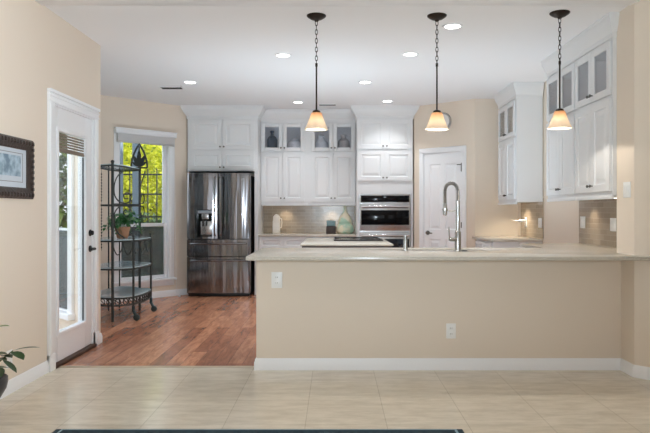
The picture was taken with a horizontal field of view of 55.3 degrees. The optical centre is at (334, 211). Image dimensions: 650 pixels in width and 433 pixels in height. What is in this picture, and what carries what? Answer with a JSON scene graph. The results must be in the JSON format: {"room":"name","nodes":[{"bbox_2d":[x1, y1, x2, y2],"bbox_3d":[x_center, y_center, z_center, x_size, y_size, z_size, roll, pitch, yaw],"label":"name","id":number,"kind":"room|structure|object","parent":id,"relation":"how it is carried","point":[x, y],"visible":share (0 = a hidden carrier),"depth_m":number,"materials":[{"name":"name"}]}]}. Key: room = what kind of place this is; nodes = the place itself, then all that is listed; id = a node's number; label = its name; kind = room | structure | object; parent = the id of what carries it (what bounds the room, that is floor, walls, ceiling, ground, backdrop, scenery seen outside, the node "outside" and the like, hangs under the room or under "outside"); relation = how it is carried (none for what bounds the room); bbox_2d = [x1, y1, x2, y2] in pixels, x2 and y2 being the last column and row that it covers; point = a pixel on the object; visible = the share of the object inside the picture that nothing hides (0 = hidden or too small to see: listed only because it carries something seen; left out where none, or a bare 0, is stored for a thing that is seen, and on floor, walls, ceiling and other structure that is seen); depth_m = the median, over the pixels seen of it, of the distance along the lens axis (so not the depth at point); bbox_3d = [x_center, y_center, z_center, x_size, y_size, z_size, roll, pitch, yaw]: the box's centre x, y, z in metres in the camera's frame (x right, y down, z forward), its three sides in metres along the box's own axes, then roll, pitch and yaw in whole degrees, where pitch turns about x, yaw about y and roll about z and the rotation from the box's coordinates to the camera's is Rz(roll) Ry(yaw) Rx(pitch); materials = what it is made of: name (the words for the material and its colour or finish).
{"room":"kitchen","nodes":[
{"label":"kitchen","id":0,"kind":"room"},
{"bbox_2d":[0,0,100,379],"bbox_3d":[-2.290,-0.170,1.635,0.140,2.810,8.470,0,0,0],"label":"wall","id":1,"kind":"structure","parent":0,"point":[40,50],"depth_m":4.52,"materials":[{"name":"beige paint"}]},
{"bbox_2d":[6,349,11,368],"bbox_3d":[-2.215,1.000,4.220,0.009,0.118,0.075,0,0,0],"label":"outlet","id":2,"kind":"object","parent":1,"relation":"attached to","point":[9,359],"visible":0.48,"depth_m":4.21,"materials":[{"name":"white plastic"}]},
{"bbox_2d":[0,133,34,198],"bbox_3d":[-2.200,-0.305,4.223,0.040,0.424,0.586,0,0,0],"label":"picture frame","id":3,"kind":"object","parent":1,"relation":"attached to","point":[17,161],"visible":1,"depth_m":4.29,"materials":[{"name":"brown wood"}]},
{"bbox_2d":[0,153,20,176],"bbox_3d":[-2.211,-0.320,4.223,0.002,0.144,0.276,0,0,0],"label":"print","id":4,"kind":"object","parent":3,"relation":"attached to","point":[10,163],"depth_m":4.22},
{"bbox_2d":[0,360,48,398],"bbox_3d":[-2.212,1.189,1.090,0.016,0.092,7.380,0,0,0],"label":"baseboard","id":5,"kind":"structure","parent":1,"relation":"attached to","point":[19,381],"depth_m":4.43,"materials":[{"name":"white paint"}]},
{"bbox_2d":[47,88,99,371],"bbox_3d":[-2.272,0.139,5.276,0.176,2.192,1.004,0,0,0],"label":"trim","id":6,"kind":"structure","parent":1,"relation":"attached to","point":[56,98],"depth_m":4.89,"materials":[{"name":"white paint"}]},
{"bbox_2d":[55,106,96,368],"bbox_3d":[-2.263,0.195,5.287,0.194,2.080,0.842,0,0,0],"label":"door","id":7,"kind":"structure","parent":1,"relation":"in","point":[72,341],"depth_m":5.46,"materials":[{"name":"white paint"}]},
{"bbox_2d":[59,133,83,156],"bbox_3d":[-2.243,-0.565,5.263,0.013,0.150,0.534,0,0,0],"label":"blind","id":8,"kind":"object","parent":7,"relation":"attached to","point":[81,143],"depth_m":5.29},
{"bbox_2d":[99,288,186,343],"bbox_3d":[-2.802,1.189,7.540,1.196,0.092,3.480,0,0,0],"label":"baseboard","id":9,"kind":"structure","parent":1,"relation":"attached to","point":[167,293],"depth_m":8.99,"materials":[{"name":"white paint"}]},
{"bbox_2d":[35,0,639,5],"bbox_3d":[0.020,-1.574,4.600,4.480,0.022,0.200,0,0,0],"label":"trim","id":10,"kind":"structure","parent":1,"relation":"attached to","point":[42,2],"depth_m":4.63,"materials":[{"name":"white paint"}]},
{"bbox_2d":[59,137,77,329],"bbox_3d":[-2.860,-0.170,6.410,1.669,2.810,0.140,0,0,45],"label":"wall","id":11,"kind":"structure","parent":0,"point":[63,323],"depth_m":5.94,"materials":[{"name":"beige paint"}]},
{"bbox_2d":[59,133,74,320],"bbox_3d":[-2.862,-0.048,6.402,1.180,2.235,0.265,0,0,45],"label":"window","id":12,"kind":"structure","parent":11,"relation":"in","point":[66,161],"depth_m":6.14,"materials":[{"name":"glass"}]},
{"bbox_2d":[101,95,186,291],"bbox_3d":[-2.860,-0.170,8.739,1.669,2.810,0.140,0,0,-45],"label":"wall","id":13,"kind":"structure","parent":0,"point":[115,111],"depth_m":8.87,"materials":[{"name":"beige paint"}]},
{"bbox_2d":[114,133,176,287],"bbox_3d":[-2.755,-0.048,8.855,0.265,2.235,1.025,0,0,45],"label":"window","id":14,"kind":"structure","parent":13,"relation":"in","point":[163,233],"depth_m":9.05,"materials":[{"name":"white paint"}]},
{"bbox_2d":[114,127,180,296],"bbox_3d":[-2.627,0.039,8.734,0.950,2.392,0.153,0,0,-45],"label":"window blind","id":15,"kind":"object","parent":14,"relation":"attached to","point":[127,135],"visible":1,"depth_m":8.72,"materials":[{"name":"white fabric"}]},
{"bbox_2d":[62,292,255,365],"bbox_3d":[-0.400,1.265,7.520,6.200,0.060,5.160,0,0,0],"label":"floor","id":16,"kind":"structure","parent":0,"point":[185,330],"depth_m":6.25,"materials":[{"name":"red wood"}]},
{"bbox_2d":[101,143,156,321],"bbox_3d":[-2.546,0.184,7.479,0.685,2.102,1.087,0,0,0],"label":"etagere","id":17,"kind":"object","parent":16,"relation":"on","point":[132,292],"visible":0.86,"depth_m":7.35,"materials":[{"name":"grey metal"}]},
{"bbox_2d":[101,163,138,169],"bbox_3d":[-2.638,-0.542,7.480,0.385,0.010,1.040,0,0,0],"label":"glass shelf","id":18,"kind":"object","parent":17,"relation":"attached to","point":[103,166],"depth_m":7.48,"materials":[{"name":"blue"}]},
{"bbox_2d":[114,227,129,237],"bbox_3d":[-2.520,0.243,7.350,0.180,0.135,0.180,0,0,0],"label":"pot","id":19,"kind":"object","parent":17,"relation":"on","point":[124,231],"depth_m":7.29,"materials":[{"name":"ceramic"}]},
{"bbox_2d":[101,211,144,237],"bbox_3d":[-2.525,0.147,7.351,0.486,0.326,0.426,0,0,-31],"label":"potted plant","id":20,"kind":"object","parent":17,"relation":"on","point":[120,221],"visible":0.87,"depth_m":7.30,"materials":[{"name":"plant"}]},
{"bbox_2d":[101,261,149,268],"bbox_3d":[-2.561,0.634,7.480,0.598,0.010,1.040,0,0,0],"label":"glass shelf","id":21,"kind":"object","parent":17,"relation":"attached to","point":[117,264],"depth_m":7.29,"materials":[{"name":"blue"}]},
{"bbox_2d":[101,286,150,297],"bbox_3d":[-2.561,0.959,7.480,0.598,0.010,1.040,0,0,0],"label":"glass shelf","id":22,"kind":"object","parent":17,"relation":"attached to","point":[119,291],"depth_m":7.35,"materials":[{"name":"blue"}]},
{"bbox_2d":[101,236,150,240],"bbox_3d":[-2.561,0.316,7.480,0.598,0.010,1.040,0,0,0],"label":"glass shelf","id":23,"kind":"object","parent":17,"relation":"attached to","point":[130,238],"depth_m":7.28,"materials":[{"name":"blue"}]},
{"bbox_2d":[60,366,253,366],"bbox_3d":[-1.425,1.232,4.940,1.590,0.006,0.030,0,0,0],"label":"trim","id":24,"kind":"structure","parent":16,"relation":"on","point":[60,366],"depth_m":4.93,"materials":[{"name":"beige"}]},
{"bbox_2d":[187,173,253,295],"bbox_3d":[-1.698,0.335,9.374,0.924,1.800,0.872,0,0,0],"label":"refrigerator","id":25,"kind":"object","parent":16,"relation":"on","point":[220,206],"visible":0.98,"depth_m":9.02,"materials":[{"name":"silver metal"}]},
{"bbox_2d":[180,105,265,294],"bbox_3d":[-1.673,-0.170,9.534,1.225,2.809,0.763,0,0,0],"label":"tall cabinet","id":26,"kind":"object","parent":16,"relation":"on","point":[221,138],"visible":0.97,"depth_m":9.22,"materials":[{"name":"white paint"}]},
{"bbox_2d":[259,237,306,248],"bbox_3d":[-0.779,0.802,9.584,0.733,0.865,0.652,0,0,0],"label":"base cabinet","id":27,"kind":"object","parent":16,"relation":"on","point":[264,242],"visible":0.16,"depth_m":9.29,"materials":[{"name":"white paint"}]},
{"bbox_2d":[258,233,355,236],"bbox_3d":[-0.413,0.354,9.594,1.466,0.030,0.648,0,0,0],"label":"countertop","id":28,"kind":"structure","parent":27,"relation":"on","point":[263,234],"depth_m":9.27,"materials":[{"name":"beige stone"}]},
{"bbox_2d":[273,214,281,233],"bbox_3d":[-0.893,0.186,9.651,0.148,0.305,0.118,0,0,0],"label":"ceramic pitcher","id":29,"kind":"object","parent":28,"relation":"on","point":[276,218],"visible":1,"depth_m":9.60,"materials":[{"name":"white ceramic"}]},
{"bbox_2d":[326,221,335,233],"bbox_3d":[-0.062,0.230,9.660,0.150,0.218,0.120,0,0,0],"label":"candle","id":30,"kind":"object","parent":28,"relation":"on","point":[330,228],"visible":1,"depth_m":9.60,"materials":[{"name":"brown wax"}]},
{"bbox_2d":[336,206,353,233],"bbox_3d":[0.158,0.118,9.680,0.280,0.442,0.280,0,0,0],"label":"vase","id":31,"kind":"object","parent":28,"relation":"on","point":[344,226],"visible":0.89,"depth_m":9.59,"materials":[{"name":"green ceramic"}]},
{"bbox_2d":[300,238,393,247],"bbox_3d":[0.120,0.780,7.020,0.940,0.910,1.560,0,0,0],"label":"kitchen island","id":32,"kind":"object","parent":16,"relation":"on","point":[309,242],"visible":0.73,"depth_m":6.25,"materials":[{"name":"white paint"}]},
{"bbox_2d":[334,237,382,240],"bbox_3d":[0.265,0.318,7.340,0.554,0.014,0.784,0,0,0],"label":"cooktop","id":33,"kind":"object","parent":32,"relation":"in","point":[335,238],"visible":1,"depth_m":7.15,"materials":[{"name":"black glass"}]},
{"bbox_2d":[350,105,419,247],"bbox_3d":[0.742,-0.170,9.534,1.016,2.809,0.763,0,0,0],"label":"tall cabinet","id":34,"kind":"object","parent":16,"relation":"on","point":[384,133],"visible":0.79,"depth_m":9.22,"materials":[{"name":"white paint"}]},
{"bbox_2d":[359,194,409,247],"bbox_3d":[0.745,0.272,9.464,0.757,1.067,0.642,0,0,0],"label":"wall oven","id":35,"kind":"object","parent":34,"relation":"in","point":[385,216],"visible":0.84,"depth_m":9.20,"materials":[{"name":"silver metal"}]},
{"bbox_2d":[475,239,541,247],"bbox_3d":[2.204,0.800,8.010,0.652,0.870,0.880,0,0,0],"label":"base cabinet","id":36,"kind":"object","parent":16,"relation":"on","point":[479,243],"visible":0.12,"depth_m":7.57,"materials":[{"name":"white paint"}]},
{"bbox_2d":[472,236,542,241],"bbox_3d":[2.214,0.348,8.075,0.628,0.031,1.070,0,0,0],"label":"countertop","id":37,"kind":"structure","parent":36,"relation":"on","point":[485,238],"depth_m":7.79,"materials":[{"name":"beige stone"}]},
{"bbox_3d":[0.650,0.796,5.314,2.500,0.877,0.677,0,0,0],"label":"base cabinet","id":38,"kind":"object","parent":16,"relation":"on","visible":0},
{"bbox_2d":[246,244,649,260],"bbox_3d":[0.931,0.341,5.464,3.190,0.031,1.872,0,0,0],"label":"countertop","id":39,"kind":"structure","parent":38,"relation":"on","point":[531,252],"depth_m":4.74,"materials":[{"name":"beige stone"}]},
{"bbox_2d":[403,235,407,250],"bbox_3d":[0.587,0.259,5.186,0.048,0.132,0.081,0,0,0],"label":"soap dispenser","id":40,"kind":"object","parent":39,"relation":"on","point":[405,241],"visible":0.99,"depth_m":5.15,"materials":[{"name":"silver metal"}]},
{"bbox_2d":[442,181,461,250],"bbox_3d":[0.971,0.034,5.151,0.174,0.581,0.060,0,0,-20],"label":"faucet","id":41,"kind":"object","parent":39,"relation":"on","point":[457,238],"visible":1,"depth_m":5.15,"materials":[{"name":"silver metal"}]},
{"bbox_2d":[187,119,187,293],"bbox_3d":[-2.290,-0.170,9.600,0.140,2.810,0.640,0,0,0],"label":"wall","id":42,"kind":"structure","parent":0,"point":[187,119],"depth_m":9.33,"materials":[{"name":"beige paint"}]},
{"bbox_2d":[0,367,649,432],"bbox_3d":[1.000,1.265,1.070,6.800,0.060,7.740,0,0,0],"label":"floor","id":43,"kind":"structure","parent":0,"point":[471,401],"depth_m":4.08,"materials":[{"name":"beige tile"}]},
{"bbox_2d":[0,325,39,397],"bbox_3d":[-1.941,0.948,3.598,0.444,0.574,0.262,0,0,0],"label":"potted plant","id":44,"kind":"object","parent":43,"relation":"on","point":[3,377],"visible":1,"depth_m":3.60,"materials":[{"name":"green plant"}]},
{"bbox_2d":[52,429,463,432],"bbox_3d":[-0.427,1.228,2.353,2.295,0.014,2.305,0,0,0],"label":"area rug","id":45,"kind":"object","parent":43,"relation":"on","point":[56,430],"visible":1,"depth_m":3.46,"materials":[{"name":"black fabric"}]},
{"bbox_2d":[45,6,626,108],"bbox_3d":[0.400,-1.635,3.700,8.200,0.120,13.000,0,0,0],"label":"ceiling","id":46,"kind":"structure","parent":0,"point":[229,52],"depth_m":6.05,"materials":[{"name":"white paint"}]},
{"bbox_2d":[159,87,184,89],"bbox_3d":[-2.070,-1.571,7.860,0.300,0.008,0.160,0,0,0],"label":"ceiling vent","id":47,"kind":"object","parent":46,"relation":"in","point":[162,88],"visible":1,"depth_m":7.87,"materials":[{"name":"white metal"}]},
{"bbox_2d":[183,80,196,83],"bbox_3d":[-1.755,-1.571,7.510,0.172,0.009,0.172,0,0,0],"label":"recessed light","id":48,"kind":"object","parent":46,"relation":"in","point":[187,81],"visible":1,"depth_m":7.52,"materials":[{"name":"white"}]},
{"bbox_2d":[275,53,291,57],"bbox_3d":[-0.520,-1.571,6.220,0.172,0.009,0.172,0,0,0],"label":"recessed light","id":49,"kind":"object","parent":46,"relation":"in","point":[282,55],"visible":1,"depth_m":6.22,"materials":[{"name":"white"}]},
{"bbox_2d":[305,12,327,130],"bbox_3d":[-0.149,-1.118,4.970,0.182,0.914,0.182,0,0,45],"label":"pendant light","id":50,"kind":"object","parent":46,"relation":"hanging from","point":[316,122],"visible":1,"depth_m":4.94,"materials":[{"name":"beige glass"}]},
{"bbox_2d":[318,104,336,105],"bbox_3d":[-0.110,-1.571,9.100,0.280,0.008,0.140,0,0,0],"label":"ceiling vent","id":51,"kind":"object","parent":46,"relation":"in","point":[318,104],"visible":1,"depth_m":9.08,"materials":[{"name":"white metal"}]},
{"bbox_2d":[358,80,371,83],"bbox_3d":[0.364,-1.571,7.510,0.172,0.009,0.172,0,0,0],"label":"recessed light","id":52,"kind":"object","parent":46,"relation":"in","point":[364,81],"visible":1,"depth_m":7.51,"materials":[{"name":"white"}]},
{"bbox_2d":[402,52,418,56],"bbox_3d":[0.750,-1.571,6.180,0.172,0.009,0.172,0,0,0],"label":"recessed light","id":53,"kind":"object","parent":46,"relation":"in","point":[407,54],"visible":1,"depth_m":6.18,"materials":[{"name":"white"}]},
{"bbox_2d":[425,12,448,130],"bbox_3d":[0.817,-1.118,4.970,0.182,0.914,0.182,0,0,45],"label":"pendant light","id":54,"kind":"object","parent":46,"relation":"hanging from","point":[436,122],"visible":1,"depth_m":4.94,"materials":[{"name":"beige glass"}]},
{"bbox_2d":[442,23,462,29],"bbox_3d":[0.996,-1.571,5.250,0.172,0.009,0.172,0,0,0],"label":"recessed light","id":55,"kind":"object","parent":46,"relation":"in","point":[450,26],"visible":1,"depth_m":5.25,"materials":[{"name":"white paint"}]},
{"bbox_2d":[547,10,571,129],"bbox_3d":[1.776,-1.118,4.900,0.182,0.914,0.182,0,0,45],"label":"pendant light","id":56,"kind":"object","parent":46,"relation":"hanging from","point":[559,121],"visible":1,"depth_m":4.87,"materials":[{"name":"beige glass"}]},
{"bbox_2d":[413,119,413,247],"bbox_3d":[1.250,-0.170,9.595,0.140,2.810,0.650,0,0,0],"label":"wall","id":57,"kind":"structure","parent":0,"point":[413,119],"depth_m":9.32,"materials":[{"name":"beige paint"}]},
{"bbox_2d":[256,261,620,357],"bbox_3d":[0.812,0.796,4.910,2.855,0.878,0.120,0,0,0],"label":"wall","id":58,"kind":"structure","parent":0,"point":[321,309],"depth_m":4.85,"materials":[{"name":"beige paint"}]},
{"bbox_2d":[271,272,281,287],"bbox_3d":[-0.455,0.532,4.845,0.085,0.125,0.009,0,0,0],"label":"outlet","id":59,"kind":"object","parent":58,"relation":"attached to","point":[276,277],"visible":1,"depth_m":4.84,"materials":[{"name":"white plastic"}]},
{"bbox_2d":[446,323,455,338],"bbox_3d":[0.907,0.930,4.845,0.075,0.118,0.009,0,0,0],"label":"outlet","id":60,"kind":"object","parent":58,"relation":"attached to","point":[450,327],"visible":1,"depth_m":4.84,"materials":[{"name":"white plastic"}]},
{"bbox_2d":[254,358,649,379],"bbox_3d":[2.060,1.189,4.264,5.479,0.092,1.215,0,0,25],"label":"baseboard","id":61,"kind":"structure","parent":58,"relation":"attached to","point":[636,371],"depth_m":4.83,"materials":[{"name":"white paint"}]},
{"bbox_2d":[414,99,474,247],"bbox_3d":[1.608,-0.170,8.998,1.005,2.810,0.140,0,0,40],"label":"wall","id":62,"kind":"structure","parent":0,"point":[461,132],"depth_m":8.83,"materials":[{"name":"beige paint"}]},
{"bbox_2d":[419,145,465,247],"bbox_3d":[1.589,0.150,8.998,0.773,2.170,0.166,0,0,40],"label":"trim","id":63,"kind":"structure","parent":62,"relation":"attached to","point":[462,149],"depth_m":9.01,"materials":[{"name":"white paint"}]},
{"bbox_2d":[424,152,461,247],"bbox_3d":[1.556,0.185,8.949,0.635,2.080,0.098,0,0,40],"label":"door","id":64,"kind":"structure","parent":62,"relation":"in","point":[440,169],"depth_m":9.00,"materials":[{"name":"white paint"}]},
{"bbox_2d":[442,112,450,130],"bbox_3d":[1.552,-1.299,8.936,0.270,0.270,0.028,0,0,40],"label":"wall clock","id":65,"kind":"object","parent":62,"relation":"attached to","point":[447,118],"visible":0.41,"depth_m":8.89,"materials":[{"name":"grey"}]},
{"bbox_2d":[475,99,517,240],"bbox_3d":[2.243,-0.170,8.690,0.594,2.810,0.140,0,0,0],"label":"wall","id":66,"kind":"structure","parent":0,"point":[491,218],"depth_m":8.62,"materials":[{"name":"beige paint"}]},
{"bbox_2d":[518,81,612,247],"bbox_3d":[2.610,-0.170,6.775,0.140,2.810,3.690,0,0,0],"label":"wall","id":67,"kind":"structure","parent":0,"point":[561,218],"depth_m":7.11,"materials":[{"name":"beige paint"}]},
{"bbox_2d":[494,82,543,204],"bbox_3d":[2.343,-0.835,7.960,0.372,1.479,0.926,0,0,0],"label":"upper cabinet","id":68,"kind":"object","parent":67,"relation":"attached to","point":[520,104],"visible":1,"depth_m":7.55,"materials":[{"name":"white paint"}]},
{"bbox_2d":[513,217,526,226],"bbox_3d":[2.447,0.135,8.201,0.164,0.130,0.087,0,0,0],"label":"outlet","id":69,"kind":"object","parent":67,"relation":"attached to","point":[525,220],"visible":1,"depth_m":8.18,"materials":[{"name":"white plastic"}]},
{"bbox_2d":[521,198,543,238],"bbox_3d":[2.535,0.079,8.000,0.010,0.488,0.900,0,0,0],"label":"backsplash","id":70,"kind":"structure","parent":67,"relation":"attached to","point":[532,211],"depth_m":7.94,"materials":[{"name":"beige tile"}]},
{"bbox_2d":[538,218,541,227],"bbox_3d":[2.524,0.135,7.640,0.009,0.120,0.120,0,0,0],"label":"outlet","id":71,"kind":"object","parent":67,"relation":"attached to","point":[539,219],"visible":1,"depth_m":7.63,"materials":[{"name":"white plastic"}]},
{"bbox_2d":[541,40,576,201],"bbox_3d":[2.343,-0.840,6.075,0.372,1.469,0.819,0,0,0],"label":"upper cabinet","id":72,"kind":"object","parent":67,"relation":"attached to","point":[560,144],"visible":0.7,"depth_m":6.07,"materials":[{"name":"white paint"}]},
{"bbox_2d":[580,216,584,227],"bbox_3d":[2.524,0.105,6.320,0.010,0.120,0.120,0,0,0],"label":"outlet","id":73,"kind":"object","parent":67,"relation":"attached to","point":[582,218],"visible":1,"depth_m":6.32,"materials":[{"name":"white plastic"}]},
{"bbox_2d":[571,12,619,200],"bbox_3d":[2.343,-0.840,5.272,0.372,1.469,0.786,0,0,0],"label":"upper cabinet","id":74,"kind":"object","parent":67,"relation":"attached to","point":[595,47],"visible":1,"depth_m":5.24,"materials":[{"name":"white paint"}]},
{"bbox_2d":[579,198,616,247],"bbox_3d":[2.535,0.084,5.681,0.010,0.478,1.498,0,0,0],"label":"backsplash","id":75,"kind":"structure","parent":67,"relation":"attached to","point":[597,213],"depth_m":5.95,"materials":[{"name":"beige tile"}]},
{"bbox_2d":[610,218,615,230],"bbox_3d":[2.524,0.115,5.630,0.010,0.120,0.120,0,0,0],"label":"outlet","id":76,"kind":"object","parent":67,"relation":"attached to","point":[612,220],"visible":1,"depth_m":5.63,"materials":[{"name":"white plastic"}]},
{"bbox_2d":[617,0,649,366],"bbox_3d":[2.570,-0.170,4.455,0.660,2.810,0.950,0,0,0],"label":"wall pillar","id":77,"kind":"structure","parent":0,"point":[633,31],"depth_m":4.63,"materials":[{"name":"beige paint"}]},
{"bbox_2d":[623,182,630,197],"bbox_3d":[2.235,-0.170,4.750,0.010,0.120,0.115,0,0,0],"label":"wall switch","id":78,"kind":"object","parent":77,"relation":"attached to","point":[626,185],"visible":1,"depth_m":4.75,"materials":[{"name":"white plastic"}]},
{"bbox_3d":[-0.520,-0.170,9.990,3.400,2.810,0.140,0,0,0],"label":"wall","id":79,"kind":"structure","parent":0,"visible":0},
{"bbox_2d":[261,109,307,205],"bbox_3d":[-0.783,-0.836,9.706,0.726,1.477,0.427,0,0,0],"label":"upper cabinet","id":80,"kind":"object","parent":79,"relation":"attached to","point":[284,169],"visible":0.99,"depth_m":9.56,"materials":[{"name":"white paint"}]},
{"bbox_2d":[267,131,276,146],"bbox_3d":[-0.985,-1.108,9.720,0.165,0.332,0.165,0,0,0],"label":"glass bottle","id":81,"kind":"object","parent":80,"relation":"in","point":[272,140],"visible":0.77,"depth_m":9.66,"materials":[{"name":"blue glass"}]},
{"bbox_2d":[287,136,300,147],"bbox_3d":[-0.632,-1.068,9.720,0.294,0.252,0.256,0,0,41],"label":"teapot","id":82,"kind":"object","parent":80,"relation":"in","point":[294,142],"visible":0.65,"depth_m":9.63,"materials":[{"name":"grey ceramic"}]},
{"bbox_2d":[263,206,354,232],"bbox_3d":[-0.414,0.036,9.915,1.464,0.603,0.010,0,0,0],"label":"backsplash","id":83,"kind":"structure","parent":79,"relation":"attached to","point":[295,219],"depth_m":9.91,"materials":[{"name":"beige tile"}]},
{"bbox_2d":[308,109,355,205],"bbox_3d":[-0.051,-0.836,9.706,0.738,1.477,0.427,0,0,0],"label":"upper cabinet","id":84,"kind":"object","parent":79,"relation":"attached to","point":[332,168],"visible":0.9,"depth_m":9.56,"materials":[{"name":"white paint"}]},
{"bbox_2d":[315,133,327,146],"bbox_3d":[-0.215,-1.093,9.720,0.225,0.302,0.225,0,0,0],"label":"ginger jar","id":85,"kind":"object","parent":84,"relation":"in","point":[321,142],"visible":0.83,"depth_m":9.65,"materials":[{"name":"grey ceramic"}]},
{"bbox_2d":[338,134,349,146],"bbox_3d":[0.135,-1.079,9.720,0.192,0.273,0.192,0,0,0],"label":"jug","id":86,"kind":"object","parent":84,"relation":"in","point":[343,142],"visible":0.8,"depth_m":9.65,"materials":[{"name":"white ceramic"}]},
{"label":"outside","id":87,"kind":"structure","parent":0,"visible":0},
{"bbox_3d":[-16.200,1.355,12.000,27.600,0.080,36.000,0,0,0],"label":"ground","id":88,"kind":"structure","parent":87,"visible":0},
{"bbox_2d":[120,142,122,212],"bbox_3d":[-3.420,-0.110,9.820,0.130,2.850,0.130,0,0,0],"label":"porch post","id":89,"kind":"object","parent":88,"relation":"on","point":[121,143],"visible":0.02,"depth_m":9.79,"materials":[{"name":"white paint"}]},
{"bbox_2d":[132,143,138,218],"bbox_3d":[-3.200,-0.110,9.980,0.130,2.850,0.130,0,0,0],"label":"porch post","id":90,"kind":"object","parent":88,"relation":"on","point":[134,173],"visible":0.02,"depth_m":9.93,"materials":[{"name":"blue paint"}]},
{"bbox_2d":[123,142,161,222],"bbox_3d":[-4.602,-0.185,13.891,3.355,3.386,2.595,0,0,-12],"label":"shrub","id":91,"kind":"object","parent":88,"relation":"on","point":[127,151],"visible":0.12,"depth_m":13.51,"materials":[{"name":"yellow plant"}]},
{"bbox_2d":[123,169,161,222],"bbox_3d":[-4.605,0.275,11.000,4.810,2.080,0.024,0,0,0],"label":"iron fence","id":92,"kind":"object","parent":88,"relation":"on","point":[129,174],"visible":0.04,"depth_m":10.99,"materials":[{"name":"grey"}]},
{"bbox_2d":[123,207,161,222],"bbox_3d":[-4.311,0.761,11.603,3.368,1.843,1.120,0,0,0],"label":"shrub","id":93,"kind":"object","parent":88,"relation":"on","point":[127,212],"visible":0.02,"depth_m":11.60,"materials":[{"name":"green plant"}]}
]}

